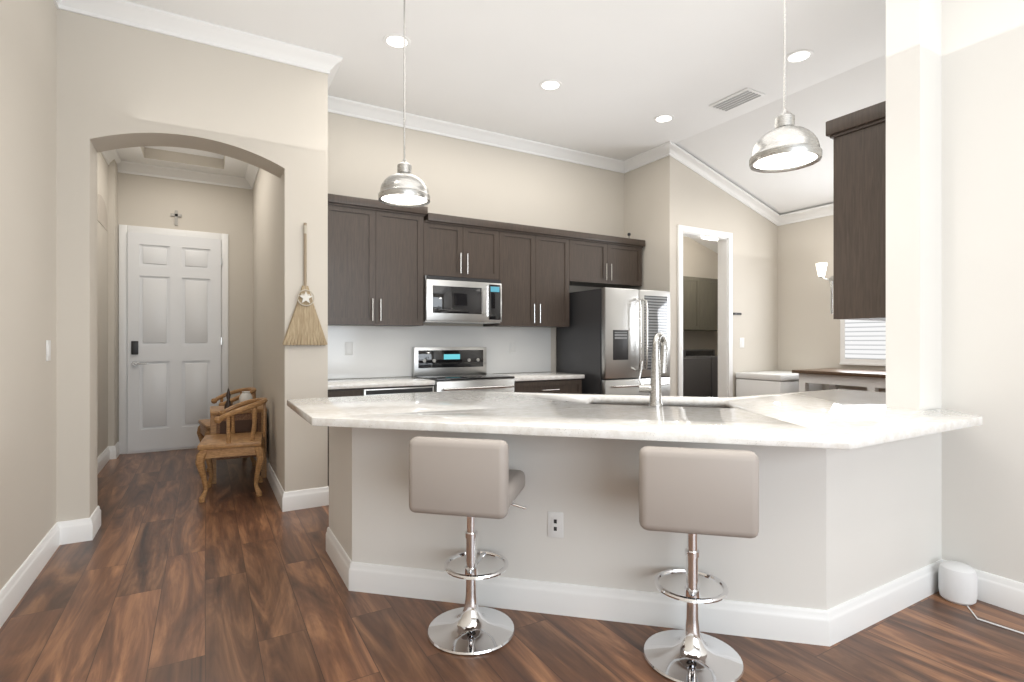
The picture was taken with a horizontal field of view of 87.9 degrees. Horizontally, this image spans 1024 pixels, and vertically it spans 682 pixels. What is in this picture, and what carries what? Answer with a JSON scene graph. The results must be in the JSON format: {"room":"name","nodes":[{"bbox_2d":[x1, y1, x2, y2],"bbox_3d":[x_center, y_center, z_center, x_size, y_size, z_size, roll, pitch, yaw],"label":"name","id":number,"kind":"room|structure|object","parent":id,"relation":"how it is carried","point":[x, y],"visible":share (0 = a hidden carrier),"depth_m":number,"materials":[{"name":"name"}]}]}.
{"room":"kitchen","nodes":[
{"label":"kitchen","id":0,"kind":"room"},
{"bbox_2d":[97,194,106,229],"bbox_3d":[-4.055,-1.290,5.245,0.006,0.280,0.700,0,0,-30],"label":"wall","id":1,"kind":"structure","parent":0,"point":[101,213],"depth_m":5.24,"materials":[{"name":"paint"}]},
{"bbox_2d":[90,17,284,177],"bbox_3d":[-2.234,-1.710,3.745,1.136,0.880,0.280,0,0,-30],"label":"wall","id":2,"kind":"structure","parent":0,"point":[149,88],"depth_m":3.60,"materials":[{"name":"beige paint"}]},
{"bbox_2d":[116,0,885,177],"bbox_3d":[0.401,-2.110,2.685,5.460,0.280,10.550,0,0,-30],"label":"ceiling","id":3,"kind":"structure","parent":0,"point":[625,73],"depth_m":3.99,"materials":[{"name":"paint"}]},
{"bbox_2d":[141,147,224,168],"bbox_3d":[-3.104,-2.060,4.992,0.760,0.176,2.118,0,0,-30],"label":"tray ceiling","id":4,"kind":"structure","parent":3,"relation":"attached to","point":[165,155],"depth_m":5.89,"materials":[{"name":"paint"}]},
{"bbox_2d":[383,33,410,48],"bbox_3d":[-0.824,-2.147,3.808,0.195,0.005,0.195,0,0,39],"label":"recessed light","id":5,"kind":"object","parent":3,"relation":"in","point":[394,40],"depth_m":3.80,"materials":[{"name":"white"}]},
{"bbox_2d":[378,0,429,206],"bbox_3d":[-0.611,-1.472,3.019,0.290,1.354,0.290,0,0,-30],"label":"pendant light","id":6,"kind":"object","parent":3,"relation":"hanging from","point":[403,186],"visible":1,"depth_m":2.96,"materials":[{"name":"silver metal"}]},
{"bbox_2d":[539,79,561,90],"bbox_3d":[0.324,-2.147,4.459,0.195,0.005,0.195,0,0,39],"label":"recessed light","id":7,"kind":"object","parent":3,"relation":"in","point":[550,84],"depth_m":4.45,"materials":[{"name":"white"}]},
{"bbox_2d":[653,114,673,122],"bbox_3d":[1.466,-2.147,5.130,0.195,0.005,0.195,0,0,39],"label":"recessed light","id":8,"kind":"object","parent":3,"relation":"in","point":[664,118],"depth_m":5.12,"materials":[{"name":"white"}]},
{"bbox_2d":[709,88,764,111],"bbox_3d":[2.001,-2.142,4.735,0.240,0.015,0.400,0,0,-30],"label":"ceiling vent","id":9,"kind":"object","parent":3,"relation":"in","point":[738,99],"visible":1,"depth_m":4.71,"materials":[{"name":"white metal"}]},
{"bbox_2d":[749,0,821,172],"bbox_3d":[1.217,-1.472,2.371,0.290,1.354,0.290,0,0,-30],"label":"pendant light","id":10,"kind":"object","parent":3,"relation":"hanging from","point":[786,144],"visible":1,"depth_m":2.33,"materials":[{"name":"silver metal"}]},
{"bbox_2d":[786,49,813,62],"bbox_3d":[2.165,-2.147,4.010,0.195,0.005,0.195,0,0,21],"label":"recessed light","id":11,"kind":"object","parent":3,"relation":"in","point":[797,56],"depth_m":4.00,"materials":[{"name":"white"}]},
{"bbox_2d":[0,448,1023,681],"bbox_3d":[1.653,1.280,3.437,8.900,0.060,10.900,0,0,-30],"label":"floor","id":12,"kind":"structure","parent":0,"point":[164,575],"depth_m":2.33,"materials":[{"name":"brown wood"}]},
{"bbox_2d":[197,387,256,471],"bbox_3d":[-2.871,0.867,5.387,0.505,0.764,0.541,0,0,-38],"label":"chair","id":13,"kind":"object","parent":12,"relation":"on","point":[203,429],"visible":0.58,"depth_m":5.38,"materials":[{"name":"brown wood"}]},
{"bbox_2d":[195,397,266,502],"bbox_3d":[-2.310,0.867,4.416,0.505,0.764,0.541,0,0,-24],"label":"chair","id":14,"kind":"object","parent":12,"relation":"on","point":[232,443],"visible":1,"depth_m":4.26,"materials":[{"name":"brown wood"}]},
{"bbox_2d":[210,387,266,483],"bbox_3d":[-2.543,0.833,4.929,0.450,0.835,0.450,0,0,-30],"label":"table","id":15,"kind":"object","parent":12,"relation":"on","point":[243,422],"visible":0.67,"depth_m":4.79,"materials":[{"name":"brown wood"}]},
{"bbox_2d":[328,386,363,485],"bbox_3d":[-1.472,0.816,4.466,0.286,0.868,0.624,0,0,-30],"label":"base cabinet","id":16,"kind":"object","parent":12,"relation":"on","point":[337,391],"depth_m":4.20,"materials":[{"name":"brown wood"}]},
{"bbox_2d":[364,382,434,395],"bbox_3d":[-1.109,0.816,4.676,0.668,0.868,0.624,0,0,-30],"label":"dishwasher","id":17,"kind":"object","parent":12,"relation":"on","point":[368,390],"depth_m":4.41,"materials":[{"name":"silver metal"}]},
{"bbox_2d":[328,374,434,389],"bbox_3d":[-1.206,0.358,4.616,0.896,0.038,0.631,0,0,-30],"label":"countertop","id":18,"kind":"structure","parent":17,"relation":"on","point":[409,381],"depth_m":4.46,"materials":[{"name":"white stone"}]},
{"bbox_2d":[412,347,514,391],"bbox_3d":[-0.453,0.655,4.992,0.776,1.190,0.700,0,0,-30],"label":"range","id":19,"kind":"object","parent":12,"relation":"on","point":[454,368],"visible":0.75,"depth_m":5.09,"materials":[{"name":"silver metal"}]},
{"bbox_2d":[409,436,525,654],"bbox_3d":[-0.160,0.820,2.293,0.441,0.860,0.435,0,0,13],"label":"bar stool","id":20,"kind":"object","parent":12,"relation":"on","point":[471,480],"visible":1,"depth_m":2.12,"materials":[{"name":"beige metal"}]},
{"bbox_2d":[514,378,581,393],"bbox_3d":[0.206,0.816,5.440,0.803,0.868,0.616,0,0,-30],"label":"base cabinet","id":21,"kind":"object","parent":12,"relation":"on","point":[562,385],"depth_m":5.20,"materials":[{"name":"brown wood"}]},
{"bbox_2d":[499,370,583,381],"bbox_3d":[0.221,0.358,5.440,0.829,0.038,0.631,0,0,-30],"label":"countertop","id":22,"kind":"structure","parent":21,"relation":"on","point":[529,375],"depth_m":5.24,"materials":[{"name":"white stone"}]},
{"bbox_2d":[556,287,669,395],"bbox_3d":[1.113,0.360,5.772,0.900,1.780,0.907,0,0,-30],"label":"fridge","id":23,"kind":"object","parent":12,"relation":"on","point":[604,340],"visible":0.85,"depth_m":5.41,"materials":[{"name":"grey metal"}]},
{"bbox_2d":[329,425,977,609],"bbox_3d":[0.828,0.815,3.105,3.260,0.871,2.050,0,0,-30],"label":"base cabinet","id":24,"kind":"object","parent":12,"relation":"on","point":[839,496],"depth_m":2.38,"materials":[{"name":"paint"}]},
{"bbox_2d":[547,511,563,538],"bbox_3d":[0.200,0.845,2.443,0.055,0.116,0.052,0,0,-30],"label":"outlet","id":25,"kind":"object","parent":24,"relation":"attached to","point":[555,519],"depth_m":2.44,"materials":[{"name":"white plastic"}]},
{"bbox_2d":[287,381,982,528],"bbox_3d":[0.781,0.359,2.957,3.490,0.038,2.320,0,0,-30],"label":"countertop","id":26,"kind":"structure","parent":24,"relation":"on","point":[568,448],"depth_m":2.44,"materials":[{"name":"white stone"}]},
{"bbox_2d":[637,333,667,406],"bbox_3d":[0.765,0.147,2.814,0.199,0.385,0.111,0,0,-30],"label":"faucet","id":27,"kind":"object","parent":26,"relation":"on","point":[658,360],"depth_m":2.77,"materials":[{"name":"silver metal"}]},
{"bbox_2d":[683,356,710,396],"bbox_3d":[2.284,0.690,7.444,0.680,1.120,0.670,0,0,-30],"label":"washer","id":28,"kind":"object","parent":12,"relation":"on","point":[696,376],"visible":0.15,"depth_m":7.19,"materials":[{"name":"grey metal"}]},
{"bbox_2d":[638,446,758,681],"bbox_3d":[0.726,0.820,2.093,0.441,0.860,0.435,0,0,13],"label":"bar stool","id":29,"kind":"object","parent":12,"relation":"on","point":[692,493],"visible":0.96,"depth_m":1.91,"materials":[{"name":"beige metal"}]},
{"bbox_2d":[683,349,717,396],"bbox_3d":[2.899,0.690,7.799,0.680,1.120,0.670,0,0,-30],"label":"dryer","id":30,"kind":"object","parent":12,"relation":"on","point":[709,353],"visible":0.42,"depth_m":7.39,"materials":[{"name":"grey metal"}]},
{"bbox_2d":[736,370,821,396],"bbox_3d":[3.179,0.812,6.313,0.830,0.875,0.585,0,0,-30],"label":"chest freezer","id":31,"kind":"object","parent":12,"relation":"on","point":[761,383],"visible":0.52,"depth_m":6.09,"materials":[{"name":"white metal"}]},
{"bbox_2d":[792,368,885,391],"bbox_3d":[3.769,0.782,5.322,0.750,0.935,1.550,0,0,-30],"label":"table","id":32,"kind":"object","parent":12,"relation":"on","point":[870,380],"visible":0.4,"depth_m":5.46,"materials":[{"name":"brown wood"}]},
{"bbox_2d":[938,560,1023,633],"bbox_3d":[2.492,1.164,1.911,0.234,0.172,1.618,0,0,-30],"label":"smart speaker","id":33,"kind":"object","parent":12,"relation":"on","point":[957,582],"visible":1,"depth_m":2.51},
{"bbox_2d":[0,0,1023,589],"bbox_3d":[1.713,-0.450,3.443,8.490,3.400,10.550,0,0,-30],"label":"wall","id":34,"kind":"structure","parent":0,"point":[954,204],"depth_m":3.27,"materials":[{"name":"paint"}]},
{"bbox_2d":[46,340,50,360],"bbox_3d":[-2.686,0.054,3.080,0.008,0.120,0.080,0,0,-30],"label":"switch plate","id":35,"kind":"object","parent":34,"relation":"attached to","point":[48,350],"depth_m":3.07,"materials":[{"name":"white plastic"}]},
{"bbox_2d":[119,224,227,453],"bbox_3d":[-3.871,-0.018,6.119,1.065,2.535,0.039,0,0,-30],"label":"door frame","id":36,"kind":"structure","parent":34,"relation":"attached to","point":[125,229],"depth_m":5.89,"materials":[{"name":"white wood"}]},
{"bbox_2d":[127,232,221,451],"bbox_3d":[-3.849,0.011,6.091,0.917,2.434,0.094,0,0,-30],"label":"front door","id":37,"kind":"structure","parent":34,"relation":"in","point":[174,340],"depth_m":6.08,"materials":[{"name":"white wood"}]},
{"bbox_2d":[171,210,181,224],"bbox_3d":[-3.871,-1.420,6.125,0.110,0.170,0.016,0,0,-30],"label":"cross","id":38,"kind":"object","parent":34,"relation":"attached to","point":[176,215],"visible":1,"depth_m":6.12,"materials":[{"name":"grey"}]},
{"bbox_2d":[282,223,326,345],"bbox_3d":[-1.537,-0.422,3.952,0.320,0.915,0.052,0,0,-30],"label":"broom","id":39,"kind":"object","parent":34,"relation":"hanging from","point":[304,327],"visible":0.98,"depth_m":3.95,"materials":[{"name":"beige"}]},
{"bbox_2d":[328,194,423,329],"bbox_3d":[-1.265,-0.677,4.747,0.871,1.075,0.346,0,0,-30],"label":"upper cabinet","id":40,"kind":"object","parent":34,"relation":"attached to","point":[384,260],"depth_m":4.59,"materials":[{"name":"brown wood"}]},
{"bbox_2d":[328,323,550,379],"bbox_3d":[-0.660,0.095,5.288,2.515,0.489,0.012,0,0,-30],"label":"backsplash","id":41,"kind":"structure","parent":34,"relation":"attached to","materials":[{"name":"white tile"}]},
{"bbox_2d":[53,0,832,225],"bbox_3d":[1.301,-1.812,3.207,7.248,0.683,10.254,0,0,-30],"label":"crown molding","id":42,"kind":"structure","parent":34,"relation":"attached to","point":[135,15],"depth_m":5.17,"materials":[{"name":"white"}]},
{"bbox_2d":[424,210,499,279],"bbox_3d":[-0.549,-0.880,5.160,0.781,0.564,0.346,0,0,-30],"label":"upper cabinet","id":43,"kind":"object","parent":34,"relation":"attached to","point":[454,246],"depth_m":4.99,"materials":[{"name":"brown wood"}]},
{"bbox_2d":[424,275,501,323],"bbox_3d":[-0.522,-0.383,5.112,0.772,0.418,0.455,0,0,-30],"label":"microwave","id":44,"kind":"object","parent":43,"relation":"attached to","point":[452,300],"visible":1,"depth_m":4.94,"materials":[{"name":"silver metal"}]},
{"bbox_2d":[0,442,1023,645],"bbox_3d":[-0.042,1.180,2.432,4.148,0.140,10.254,0,0,-30],"label":"baseboard","id":45,"kind":"structure","parent":34,"relation":"attached to","point":[839,623],"depth_m":2.45,"materials":[{"name":"white wood"}]},
{"bbox_2d":[480,222,571,329],"bbox_3d":[0.132,-0.656,5.553,0.906,1.013,0.346,0,0,-30],"label":"upper cabinet","id":46,"kind":"object","parent":34,"relation":"attached to","point":[536,262],"depth_m":5.42,"materials":[{"name":"brown wood"}]},
{"bbox_2d":[572,231,643,287],"bbox_3d":[0.970,-0.899,6.037,1.030,0.527,0.346,0,0,-30],"label":"upper cabinet","id":47,"kind":"object","parent":34,"relation":"attached to","point":[598,260],"depth_m":5.88,"materials":[{"name":"brown wood"}]},
{"bbox_2d":[683,276,702,330],"bbox_3d":[2.268,-0.540,7.628,0.957,0.760,0.345,0,0,-30],"label":"upper cabinet","id":48,"kind":"object","parent":34,"relation":"attached to","point":[700,304],"depth_m":7.63,"materials":[{"name":"brown wood"}]},
{"bbox_2d":[677,225,732,397],"bbox_3d":[2.203,-0.020,6.174,0.910,2.540,0.150,0,0,-30],"label":"door frame","id":49,"kind":"structure","parent":34,"relation":"attached to","point":[725,312],"depth_m":6.32,"materials":[{"name":"white wood"}]},
{"bbox_2d":[703,278,717,330],"bbox_3d":[2.999,-0.540,8.050,0.956,0.760,0.345,0,0,-30],"label":"upper cabinet","id":50,"kind":"object","parent":34,"relation":"attached to","point":[710,286],"depth_m":7.82,"materials":[{"name":"brown wood"}]},
{"bbox_2d":[740,338,743,347],"bbox_3d":[2.791,0.020,6.445,0.080,0.120,0.008,0,0,-30],"label":"switch plate","id":51,"kind":"object","parent":34,"relation":"attached to","point":[741,339],"depth_m":6.44,"materials":[{"name":"white plastic"}]},
{"bbox_2d":[816,263,832,282],"bbox_3d":[3.620,-0.774,6.120,0.307,0.228,0.116,0,0,-30],"label":"sconce","id":52,"kind":"object","parent":34,"relation":"attached to","point":[821,269],"visible":0.92,"depth_m":6.04,"materials":[{"name":"silver metal"}]},
{"bbox_2d":[826,101,885,320],"bbox_3d":[2.280,-0.700,3.150,0.860,1.150,0.368,0,0,-30],"label":"upper cabinet","id":53,"kind":"object","parent":34,"relation":"attached to","point":[858,282],"visible":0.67,"depth_m":2.95,"materials":[{"name":"brown wood"}]},
{"bbox_2d":[839,319,885,365],"bbox_3d":[4.096,-0.415,5.575,0.034,1.370,1.260,0,0,-30],"label":"window blinds","id":54,"kind":"object","parent":34,"relation":"attached to","point":[862,342],"visible":0.19,"depth_m":5.91,"materials":[{"name":"white plastic"}]},
{"bbox_2d":[674,54,885,252],"bbox_3d":[3.377,-1.753,6.020,3.030,0.994,4.550,0,0,-30],"label":"ceiling","id":55,"kind":"structure","parent":0,"point":[724,149],"depth_m":5.40,"materials":[{"name":"paint"}]}
]}

